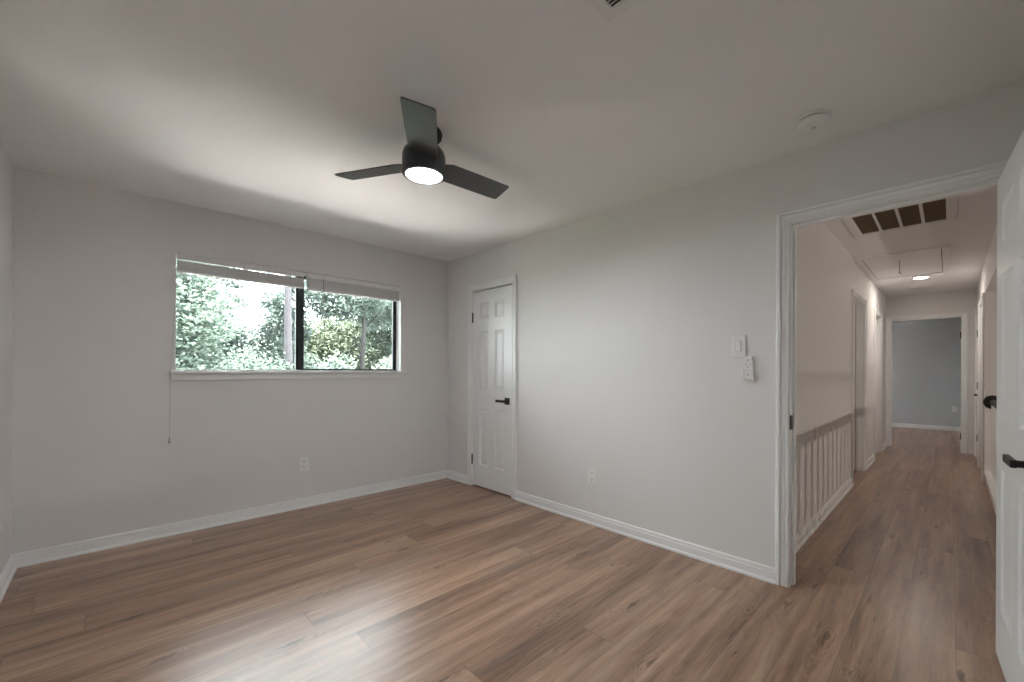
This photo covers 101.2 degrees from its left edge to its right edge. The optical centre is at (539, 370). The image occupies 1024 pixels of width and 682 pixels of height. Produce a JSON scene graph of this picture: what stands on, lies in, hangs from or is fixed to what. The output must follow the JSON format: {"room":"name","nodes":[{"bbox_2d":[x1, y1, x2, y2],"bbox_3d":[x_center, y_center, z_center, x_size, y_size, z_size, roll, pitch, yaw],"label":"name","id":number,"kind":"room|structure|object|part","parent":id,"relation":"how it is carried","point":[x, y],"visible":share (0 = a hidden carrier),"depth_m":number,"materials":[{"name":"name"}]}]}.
{"room":"empty bedroom","nodes":[
{"label":"empty bedroom","id":0,"kind":"room"},
{"bbox_2d":[0,140,12,574],"bbox_3d":[-1.688,-0.015,0.961,4.377,2.440,0.150,0,0,44],"label":"wall","id":1,"kind":"structure","parent":0,"point":[6,166],"depth_m":2.39,"materials":[{"name":"white paint"}]},
{"bbox_2d":[0,554,16,603],"bbox_3d":[-1.632,1.162,1.023,4.377,0.085,0.024,0,0,44],"label":"baseboard","id":2,"kind":"structure","parent":1,"relation":"attached to","point":[9,570],"depth_m":2.36,"materials":[{"name":"white paint"}]},
{"bbox_2d":[12,166,447,553],"bbox_3d":[-1.947,-0.016,3.933,0.150,2.440,4.100,0,0,44],"label":"wall","id":3,"kind":"structure","parent":0,"point":[94,400],"depth_m":3.01,"materials":[{"name":"white paint"}]},
{"bbox_2d":[13,470,446,567],"bbox_3d":[-2.117,1.160,3.639,0.024,0.085,3.086,0,0,44],"label":"baseboard","id":4,"kind":"structure","parent":3,"relation":"attached to","point":[22,559],"depth_m":3.17,"materials":[{"name":"white paint"}]},
{"bbox_2d":[169,251,406,379],"bbox_3d":[-2.089,-0.400,3.748,0.187,0.947,1.845,0,0,44],"label":"window","id":5,"kind":"structure","parent":3,"relation":"in","point":[299,372],"depth_m":3.76,"materials":[{"name":"white paint"}]},
{"bbox_2d":[168,253,304,443],"bbox_3d":[-2.389,-0.171,3.374,0.114,1.396,0.910,0,0,44],"label":"window blind","id":6,"kind":"object","parent":5,"relation":"attached to","point":[185,267],"visible":1,"depth_m":3.35,"materials":[{"name":"white plastic"}]},
{"bbox_3d":[-2.668,-0.174,3.063,0.011,1.310,0.086,0,0,-3],"label":"lift cord","id":7,"kind":"part","parent":6,"relation":"part of","materials":[{"name":"white fabric"}]},
{"bbox_3d":[-2.393,-0.736,3.412,0.042,0.016,0.849,0,0,44],"label":"rail","id":8,"kind":"part","parent":6,"relation":"part of","materials":[{"name":"white plastic"}]},
{"bbox_3d":[-2.144,-0.435,3.790,0.050,0.879,1.767,0,0,44],"label":"frame","id":9,"kind":"part","parent":5,"relation":"part of","materials":[{"name":"white paint"}]},
{"bbox_3d":[-2.086,0.038,3.744,0.175,0.070,1.845,0,0,44],"label":"sill","id":10,"kind":"part","parent":5,"relation":"part of","materials":[{"name":"white paint"}]},
{"bbox_3d":[-1.834,-0.428,4.081,0.038,0.849,0.914,0,0,44],"label":"sash","id":11,"kind":"part","parent":5,"relation":"part of","materials":[{"name":"brown metal"}]},
{"bbox_2d":[306,273,398,350],"bbox_3d":[-1.769,-0.524,4.041,0.064,0.686,0.872,0,0,44],"label":"window blind","id":12,"kind":"object","parent":5,"relation":"attached to","point":[315,282],"visible":1,"depth_m":3.98,"materials":[{"name":"white plastic"}]},
{"bbox_3d":[-1.773,-0.726,4.045,0.042,0.016,0.864,0,0,44],"label":"rail","id":13,"kind":"part","parent":12,"relation":"part of","materials":[{"name":"white plastic"}]},
{"bbox_2d":[299,457,308,471],"bbox_3d":[-2.075,0.823,3.691,0.010,0.122,0.078,0,0,44],"label":"wall outlet","id":14,"kind":"object","parent":3,"relation":"attached to","point":[304,461],"visible":1,"depth_m":3.69,"materials":[{"name":"white plastic"}]},
{"bbox_2d":[0,426,1005,681],"bbox_3d":[3.477,1.326,4.812,6.750,0.200,12.950,0,0,44],"label":"floor","id":15,"kind":"structure","parent":0,"point":[442,580],"depth_m":2.21,"materials":[{"name":"brown wood"}]},
{"bbox_2d":[984,471,995,513],"bbox_3d":[3.572,1.165,3.172,0.146,0.122,3.963,0,0,44],"label":"baseboard","id":16,"kind":"structure","parent":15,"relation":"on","point":[989,480],"depth_m":4.04,"materials":[{"name":"white paint"}]},
{"bbox_2d":[983,395,996,483],"bbox_3d":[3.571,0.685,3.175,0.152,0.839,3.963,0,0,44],"label":"door","id":17,"kind":"structure","parent":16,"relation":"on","point":[990,402],"depth_m":4.32,"materials":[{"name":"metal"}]},
{"bbox_3d":[3.609,0.341,3.211,0.060,0.060,3.840,0,0,44],"label":"handrail","id":18,"kind":"part","parent":17,"relation":"part of","materials":[{"name":"black metal"}]},
{"bbox_2d":[0,0,1023,296],"bbox_3d":[3.524,-1.289,4.777,6.850,0.150,12.950,0,0,44],"label":"ceiling","id":19,"kind":"structure","parent":0,"point":[253,109],"depth_m":1.86,"materials":[{"name":"white paint"}]},
{"bbox_2d":[335,96,508,198],"bbox_3d":[-0.540,-1.114,2.229,0.939,0.234,0.838,0,0,44],"label":"ceiling fan","id":20,"kind":"object","parent":19,"relation":"hanging from","point":[423,160],"visible":1,"depth_m":2.10,"materials":[{"name":"black metal"}]},
{"bbox_3d":[-0.881,-1.062,2.244,0.421,0.006,0.142,0,13,17],"label":"blade","id":21,"kind":"part","parent":20,"relation":"part of","materials":[{"name":"black plastic"}]},
{"bbox_3d":[-0.530,-1.061,1.867,0.142,0.006,0.421,14,-3,-13],"label":"blade","id":22,"kind":"part","parent":20,"relation":"part of","materials":[{"name":"black plastic"}]},
{"bbox_3d":[-0.379,-1.060,2.360,0.421,0.006,0.142,0,-13,-43],"label":"blade","id":23,"kind":"part","parent":20,"relation":"part of","materials":[{"name":"black plastic"}]},
{"bbox_2d":[588,0,640,21],"bbox_3d":[0.245,-1.221,1.256,0.302,0.012,0.302,0,0,44],"label":"ceiling vent","id":24,"kind":"object","parent":19,"relation":"in","point":[610,10],"visible":1,"depth_m":1.40,"materials":[{"name":"white metal"}]},
{"bbox_2d":[795,109,831,132],"bbox_3d":[1.325,-1.202,2.035,0.148,0.041,0.148,0,0,44],"label":"smoke detector","id":25,"kind":"object","parent":19,"relation":"attached to","point":[812,121],"visible":1,"depth_m":2.00,"materials":[{"name":"white plastic"}]},
{"bbox_2d":[842,196,957,237],"bbox_3d":[2.853,-1.211,3.334,0.660,0.012,0.690,0,0,44],"label":"ceiling vent","id":26,"kind":"object","parent":19,"relation":"in","point":[945,209],"visible":0.78,"depth_m":3.32,"materials":[{"name":"white metal"}]},
{"bbox_2d":[854,245,949,280],"bbox_3d":[4.194,-1.128,4.826,0.740,0.166,1.480,0,0,44],"label":"attic hatch","id":27,"kind":"object","parent":19,"relation":"attached to","point":[933,260],"visible":1,"depth_m":4.72,"materials":[{"name":"white paint"}]},
{"bbox_3d":[4.195,-1.208,4.826,0.618,0.007,1.358,0,0,44],"label":"hatch panel","id":28,"kind":"part","parent":27,"relation":"part of","materials":[{"name":"white paint"}]},
{"bbox_2d":[911,275,930,278],"bbox_3d":[4.920,-1.202,5.418,0.184,0.013,0.184,0,0,44],"label":"recessed light","id":29,"kind":"object","parent":19,"relation":"in","point":[925,276],"visible":0.99,"depth_m":5.39,"materials":[{"name":"white plastic"}]},
{"bbox_2d":[910,284,933,288],"bbox_3d":[5.444,-1.201,5.982,0.250,0.010,0.160,0,0,44],"label":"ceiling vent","id":30,"kind":"object","parent":19,"relation":"in","point":[929,285],"visible":1,"depth_m":5.97,"materials":[{"name":"white metal"}]},
{"bbox_2d":[448,79,1023,567],"bbox_3d":[1.377,1.297,2.462,6.667,5.040,0.120,0,0,44],"label":"wall","id":31,"kind":"structure","parent":0,"point":[628,316],"depth_m":2.83,"materials":[{"name":"white paint"}]},
{"bbox_2d":[471,285,511,495],"bbox_3d":[-0.500,0.187,4.204,0.622,2.014,0.095,0,0,44],"label":"door","id":32,"kind":"structure","parent":31,"relation":"in","point":[492,308],"depth_m":4.19,"materials":[{"name":"white paint"}]},
{"bbox_3d":[-0.373,0.295,4.050,0.124,0.024,0.052,0,0,44],"label":"lever","id":33,"kind":"part","parent":32,"relation":"part of","materials":[{"name":"black metal"}]},
{"bbox_2d":[467,275,516,498],"bbox_3d":[-0.454,0.154,4.244,0.755,2.112,0.141,0,0,44],"label":"door frame","id":34,"kind":"structure","parent":31,"relation":"attached to","point":[509,280],"depth_m":4.12,"materials":[{"name":"white paint"}]},
{"bbox_2d":[588,468,595,484],"bbox_3d":[0.410,0.835,3.319,0.078,0.122,0.010,0,0,44],"label":"wall outlet","id":35,"kind":"object","parent":31,"relation":"attached to","point":[591,472],"visible":1,"depth_m":3.31,"materials":[{"name":"white plastic"}]},
{"bbox_2d":[447,470,774,583],"bbox_3d":[0.144,1.170,3.569,3.355,0.085,0.024,0,0,44],"label":"baseboard","id":36,"kind":"structure","parent":31,"relation":"attached to","point":[753,569],"depth_m":2.93,"materials":[{"name":"white paint"}]},
{"bbox_2d":[731,335,745,356],"bbox_3d":[1.203,-0.149,2.546,0.086,0.130,0.013,0,0,44],"label":"light switch","id":37,"kind":"object","parent":31,"relation":"attached to","point":[738,342],"visible":1,"depth_m":2.54,"materials":[{"name":"white plastic"}]},
{"bbox_2d":[743,357,753,380],"bbox_3d":[1.242,-0.012,2.499,0.058,0.142,0.024,0,0,44],"label":"remote","id":38,"kind":"object","parent":31,"relation":"attached to","point":[748,372],"visible":1,"depth_m":2.49,"materials":[{"name":"white plastic"}]},
{"bbox_2d":[775,159,1008,587],"bbox_3d":[1.739,0.162,2.113,0.953,2.114,0.162,0,0,44],"label":"door frame","id":39,"kind":"structure","parent":31,"relation":"attached to","point":[983,177],"depth_m":2.36,"materials":[{"name":"white paint"}]},
{"bbox_3d":[1.417,0.292,2.366,0.005,0.080,0.040,0,0,44],"label":"strike plate","id":40,"kind":"part","parent":39,"relation":"part of","materials":[{"name":"black metal"}]},
{"bbox_2d":[996,130,1023,681],"bbox_3d":[1.714,0.196,1.490,0.155,2.014,0.812,0,0,41],"label":"door","id":41,"kind":"structure","parent":31,"relation":"in","point":[1010,185],"depth_m":1.58,"materials":[{"name":"white paint"}]},
{"bbox_3d":[1.483,0.283,1.301,0.052,0.024,0.124,0,0,41],"label":"lever","id":42,"kind":"part","parent":41,"relation":"part of","materials":[{"name":"black metal"}]},
{"bbox_2d":[796,223,885,534],"bbox_3d":[3.502,0.006,4.748,0.120,2.440,6.113,0,0,44],"label":"wall","id":43,"kind":"structure","parent":0,"point":[827,274],"depth_m":3.58,"materials":[{"name":"white paint"}]},
{"bbox_2d":[796,441,886,552],"bbox_3d":[3.556,1.184,4.705,0.024,0.085,6.093,0,0,44],"label":"baseboard","id":44,"kind":"structure","parent":43,"relation":"attached to","point":[815,522],"depth_m":3.49,"materials":[{"name":"white paint"}]},
{"bbox_2d":[854,305,855,468],"bbox_3d":[3.614,0.203,4.875,0.095,2.014,0.795,0,0,44],"label":"door","id":45,"kind":"structure","parent":43,"relation":"in","point":[854,305],"depth_m":5.13,"materials":[{"name":"white paint"}]},
{"bbox_2d":[851,289,866,483],"bbox_3d":[3.629,0.177,4.864,0.141,2.099,0.968,0,0,44],"label":"door frame","id":46,"kind":"structure","parent":43,"relation":"attached to","point":[858,300],"depth_m":5.13,"materials":[{"name":"white paint"}]},
{"bbox_2d":[873,308,882,458],"bbox_3d":[4.849,0.182,6.111,0.141,2.099,0.818,0,0,44],"label":"door frame","id":47,"kind":"structure","parent":43,"relation":"attached to","point":[878,316],"depth_m":6.32,"materials":[{"name":"white paint"}]},
{"bbox_2d":[892,318,960,426],"bbox_3d":[7.508,0.022,7.603,5.100,2.440,3.330,0,0,44],"label":"wall","id":48,"kind":"structure","parent":0,"point":[926,354],"depth_m":8.98,"materials":[{"name":"grey paint"}]},
{"bbox_2d":[892,423,960,430],"bbox_3d":[8.518,1.204,8.713,4.800,0.085,0.024,0,0,44],"label":"baseboard","id":49,"kind":"structure","parent":48,"relation":"attached to","point":[948,428],"depth_m":8.96,"materials":[{"name":"white paint"}]},
{"bbox_2d":[952,406,956,411],"bbox_3d":[8.567,0.797,8.675,0.075,0.120,0.010,0,0,44],"label":"wall outlet","id":50,"kind":"object","parent":48,"relation":"attached to","point":[954,408],"visible":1,"depth_m":8.67,"materials":[{"name":"white plastic"}]},
{"bbox_2d":[886,289,976,454],"bbox_3d":[6.301,0.017,6.370,5.100,2.440,0.120,0,0,44],"label":"wall","id":51,"kind":"structure","parent":0,"point":[961,300],"depth_m":6.33,"materials":[{"name":"white paint"}]},
{"bbox_2d":[886,312,967,453],"bbox_3d":[6.052,0.182,6.598,0.943,2.109,0.141,0,0,44],"label":"door frame","id":52,"kind":"structure","parent":51,"relation":"attached to","point":[963,315],"depth_m":6.38,"materials":[{"name":"white paint"}]},
{"bbox_2d":[977,226,996,481],"bbox_3d":[4.324,0.009,3.945,0.120,2.440,6.113,0,0,44],"label":"wall","id":53,"kind":"structure","parent":0,"point":[987,284],"depth_m":4.60,"materials":[{"name":"white paint"}]},
{"bbox_2d":[974,293,984,479],"bbox_3d":[5.655,0.185,5.322,0.141,2.099,1.938,0,0,44],"label":"door frame","id":54,"kind":"structure","parent":53,"relation":"attached to","point":[981,305],"depth_m":5.33,"materials":[{"name":"white paint"}]},
{"label":"outside","id":55,"kind":"structure","parent":0,"visible":0},
{"label":"ground","id":56,"kind":"structure","parent":55,"visible":0},
{"bbox_2d":[176,259,248,369],"bbox_3d":[-8.540,0.203,9.764,2.724,8.359,4.318,0,0,31],"label":"leafy tree","id":57,"kind":"object","parent":56,"relation":"on","point":[190,314],"visible":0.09,"depth_m":9.97,"materials":[{"name":"green plant"}]},
{"bbox_2d":[198,263,277,307],"bbox_3d":[-15.190,-1.849,19.736,2.197,12.402,6.320,0,0,44],"label":"tree","id":58,"kind":"object","parent":56,"relation":"on","point":[237,287],"visible":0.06,"depth_m":19.75,"materials":[{"name":"green plant"}]},
{"bbox_2d":[199,344,294,369],"bbox_3d":[-8.145,1.816,12.014,3.581,5.137,1.959,0,0,-41],"label":"shrub","id":59,"kind":"object","parent":56,"relation":"on","point":[274,366],"visible":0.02,"depth_m":11.78,"materials":[{"name":"green plant"}]},
{"bbox_2d":[182,286,318,369],"bbox_3d":[-12.194,0.273,16.552,7.342,8.183,2.636,0,0,-43],"label":"leafy tree","id":60,"kind":"object","parent":56,"relation":"on","point":[274,305],"visible":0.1,"depth_m":16.84,"materials":[{"name":"green plant"}]},
{"bbox_2d":[284,275,291,369],"bbox_3d":[-8.034,-1.166,12.797,3.101,11.100,2.426,0,0,-23],"label":"slim tree","id":61,"kind":"object","parent":56,"relation":"on","point":[288,290],"visible":0.02,"depth_m":12.76,"materials":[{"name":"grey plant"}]},
{"bbox_2d":[246,310,389,369],"bbox_3d":[-10.512,0.509,21.569,2.280,7.729,8.667,0,0,43],"label":"leafy tree","id":62,"kind":"object","parent":56,"relation":"on","point":[338,337],"visible":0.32,"depth_m":21.06,"materials":[{"name":"green plant"}]},
{"bbox_2d":[304,349,356,368],"bbox_3d":[-6.937,1.838,13.656,1.935,5.104,3.079,0,0,44],"label":"shrub","id":63,"kind":"object","parent":56,"relation":"on","point":[325,364],"visible":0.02,"depth_m":13.70,"materials":[{"name":"green plant"}]},
{"bbox_2d":[277,276,391,368],"bbox_3d":[-8.165,-1.168,18.678,2.354,11.097,6.028,0,0,35],"label":"tree","id":64,"kind":"object","parent":56,"relation":"on","point":[361,308],"visible":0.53,"depth_m":18.30,"materials":[{"name":"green plant"}]},
{"bbox_2d":[342,315,391,368],"bbox_3d":[-7.876,-1.164,22.777,2.771,11.105,5.407,0,0,44],"label":"slim tree","id":65,"kind":"object","parent":56,"relation":"on","point":[387,344],"visible":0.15,"depth_m":22.49,"materials":[{"name":"green plant"}]},
{"bbox_2d":[371,354,391,368],"bbox_3d":[-5.070,1.901,14.709,3.554,4.992,1.981,0,0,-40],"label":"shrub","id":66,"kind":"object","parent":56,"relation":"on","point":[380,360],"visible":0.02,"depth_m":14.40,"materials":[{"name":"green plant"}]}
]}

